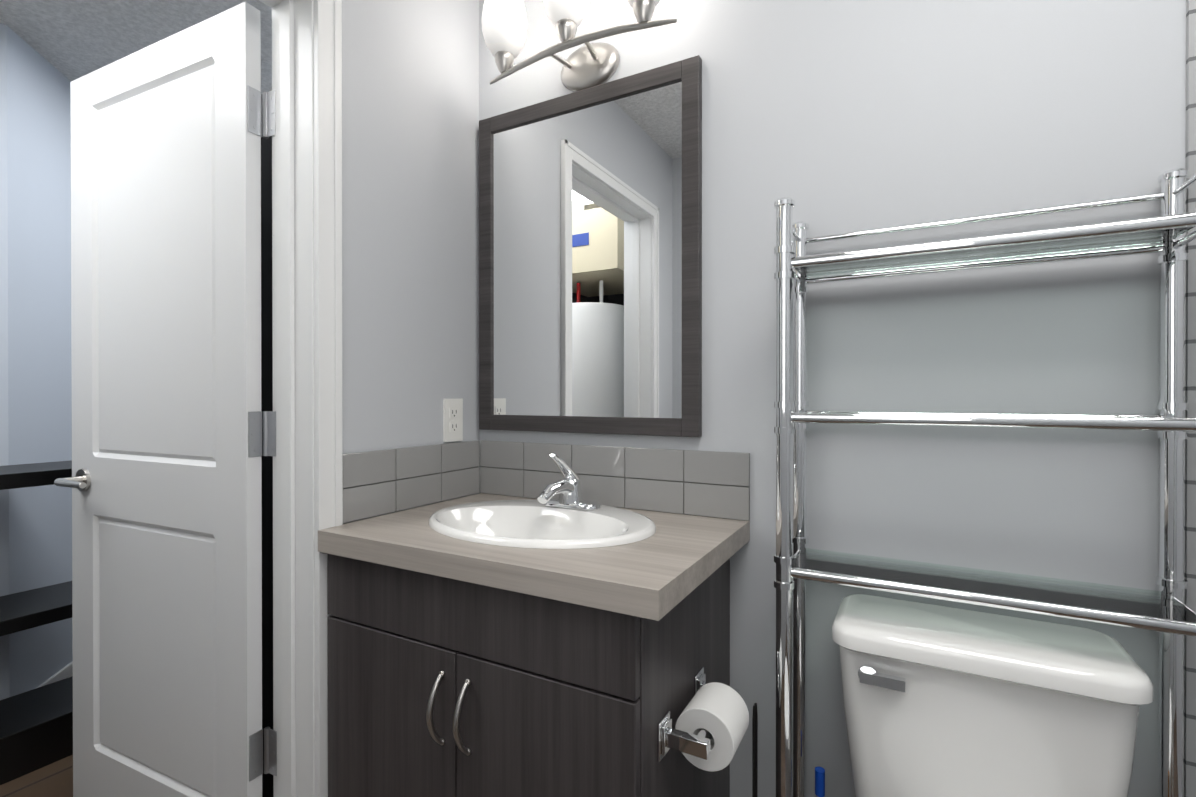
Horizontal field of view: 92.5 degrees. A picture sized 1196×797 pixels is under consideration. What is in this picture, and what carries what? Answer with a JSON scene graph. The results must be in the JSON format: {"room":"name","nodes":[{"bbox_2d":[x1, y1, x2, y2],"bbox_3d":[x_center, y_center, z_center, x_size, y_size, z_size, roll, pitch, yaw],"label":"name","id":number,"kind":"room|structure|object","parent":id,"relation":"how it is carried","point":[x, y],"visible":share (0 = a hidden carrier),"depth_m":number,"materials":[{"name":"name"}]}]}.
{"room":"bathroom","nodes":[
{"label":"bathroom","id":0,"kind":"room"},
{"bbox_2d":[0,23,19,699],"bbox_3d":[-2.906,-0.057,0.514,0.120,2.440,3.400,0,0,29],"label":"wall","id":1,"kind":"structure","parent":0,"point":[9,261],"depth_m":1.98,"materials":[{"name":"grey paint"}]},
{"bbox_2d":[0,755,72,796],"bbox_3d":[-1.350,1.193,0.462,5.500,0.060,4.800,0,0,29],"label":"floor","id":2,"kind":"structure","parent":0,"point":[54,779],"depth_m":1.72,"materials":[{"name":"wood"}]},
{"bbox_2d":[0,460,72,784],"bbox_3d":[-1.697,0.691,2.191,0.305,0.930,1.840,0,0,29],"label":"shelf unit","id":3,"kind":"object","parent":2,"relation":"on","point":[36,728],"depth_m":1.82,"materials":[{"name":"black laminate"}]},
{"bbox_2d":[318,454,749,796],"bbox_3d":[-0.103,0.645,1.252,0.860,1.029,0.559,0,0,29],"label":"bathroom vanity","id":4,"kind":"object","parent":2,"relation":"on","point":[569,642],"visible":1,"depth_m":1.06,"materials":[{"name":"brown wood"}]},
{"bbox_2d":[752,703,757,796],"bbox_3d":[0.310,0.887,1.152,0.080,0.546,0.080,0,0,29],"label":"wire stand","id":5,"kind":"object","parent":2,"relation":"on","point":[755,754],"visible":1,"depth_m":1.14,"materials":[{"name":"black metal"}]},
{"bbox_2d":[815,766,824,796],"bbox_3d":[0.452,0.958,1.165,0.094,0.405,0.094,0,0,29],"label":"toilet brush","id":6,"kind":"object","parent":2,"relation":"on","point":[819,781],"visible":1,"depth_m":1.16,"materials":[{"name":"blue plastic"}]},
{"bbox_2d":[774,168,1195,796],"bbox_3d":[0.657,0.390,1.025,0.633,1.541,0.209,0,0,29],"label":"etagere shelf","id":7,"kind":"object","parent":2,"relation":"on","point":[1166,612],"visible":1,"depth_m":1.00,"materials":[{"name":"silver metal"}]},
{"bbox_2d":[832,594,1152,796],"bbox_3d":[0.541,0.782,0.801,0.440,0.758,0.699,0,0,29],"label":"toilet","id":8,"kind":"object","parent":2,"relation":"on","point":[941,701],"visible":1,"depth_m":0.94,"materials":[{"name":"white ceramic"}]},
{"bbox_2d":[16,39,72,693],"bbox_3d":[-2.407,-0.067,2.878,1.260,2.440,1.393,0,0,29],"label":"wall","id":9,"kind":"structure","parent":0,"point":[35,317],"depth_m":2.16,"materials":[{"name":"grey paint"}]},
{"bbox_2d":[35,661,72,688],"bbox_3d":[-1.066,1.112,1.806,4.407,0.090,1.930,0,0,29],"label":"baseboard","id":10,"kind":"structure","parent":9,"relation":"attached to","point":[66,671],"depth_m":2.24,"materials":[{"name":"white"}]},
{"bbox_2d":[0,0,271,91],"bbox_3d":[-1.350,-1.307,0.452,5.500,0.060,4.800,0,0,29],"label":"ceiling","id":11,"kind":"structure","parent":0,"point":[71,40],"depth_m":1.97,"materials":[{"name":"grey paint"}]},
{"bbox_2d":[261,90,273,796],"bbox_3d":[-1.094,0.168,1.687,0.965,1.980,0.060,0,0,29],"label":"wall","id":12,"kind":"structure","parent":0,"point":[267,461],"depth_m":1.54,"materials":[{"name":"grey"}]},
{"bbox_2d":[342,0,479,523],"bbox_3d":[-1.173,-0.057,0.360,0.135,2.440,4.800,0,0,29],"label":"wall","id":13,"kind":"structure","parent":0,"point":[410,215],"depth_m":1.47,"materials":[{"name":"grey paint"}]},
{"bbox_2d":[54,2,276,796],"bbox_3d":[-1.104,0.132,1.447,0.804,2.030,0.165,0,0,25],"label":"door","id":14,"kind":"structure","parent":13,"relation":"in","point":[164,482],"depth_m":1.41,"materials":[{"name":"white wood"}]},
{"bbox_2d":[259,0,342,796],"bbox_3d":[-0.859,0.108,0.931,0.175,2.106,0.886,0,0,29],"label":"door frame","id":15,"kind":"structure","parent":13,"relation":"attached to","point":[294,366],"depth_m":1.26,"materials":[{"name":"white wood"}]},
{"bbox_2d":[443,399,462,441],"bbox_3d":[-0.406,0.060,1.607,0.008,0.120,0.072,0,0,29],"label":"electrical outlet plate","id":16,"kind":"object","parent":13,"relation":"attached to","point":[452,419],"visible":1,"depth_m":1.60,"materials":[{"name":"white plastic"}]},
{"bbox_2d":[479,0,1185,796],"bbox_3d":[0.761,-0.060,1.164,2.480,2.440,0.120,0,0,29],"label":"wall","id":17,"kind":"structure","parent":0,"point":[835,116],"depth_m":1.15,"materials":[{"name":"grey paint"}]},
{"bbox_2d":[342,440,749,522],"bbox_3d":[-0.117,0.204,1.306,0.804,0.156,0.480,0,0,29],"label":"tile backsplash","id":18,"kind":"structure","parent":17,"relation":"attached to","point":[716,484],"depth_m":1.45,"materials":[{"name":"grey tile"}]},
{"bbox_2d":[482,0,676,91],"bbox_3d":[-0.047,-0.939,1.426,0.536,0.241,0.193,0,0,29],"label":"light","id":19,"kind":"object","parent":17,"relation":"attached to","point":[504,31],"visible":1,"depth_m":1.46,"materials":[{"name":"silver metal"}]},
{"bbox_2d":[479,55,701,436],"bbox_3d":[-0.050,-0.361,1.526,0.672,0.905,0.023,0,0,29],"label":"mirror","id":20,"kind":"object","parent":17,"relation":"attached to","point":[590,259],"visible":1,"depth_m":1.50,"materials":[{"name":"brown wood"}]},
{"bbox_2d":[1184,0,1195,796],"bbox_3d":[1.359,-0.058,0.760,0.843,2.440,0.012,0,0,29],"label":"wall tile","id":21,"kind":"structure","parent":17,"relation":"attached to","point":[1190,641],"depth_m":0.96,"materials":[{"name":"grey tile"}]}
]}

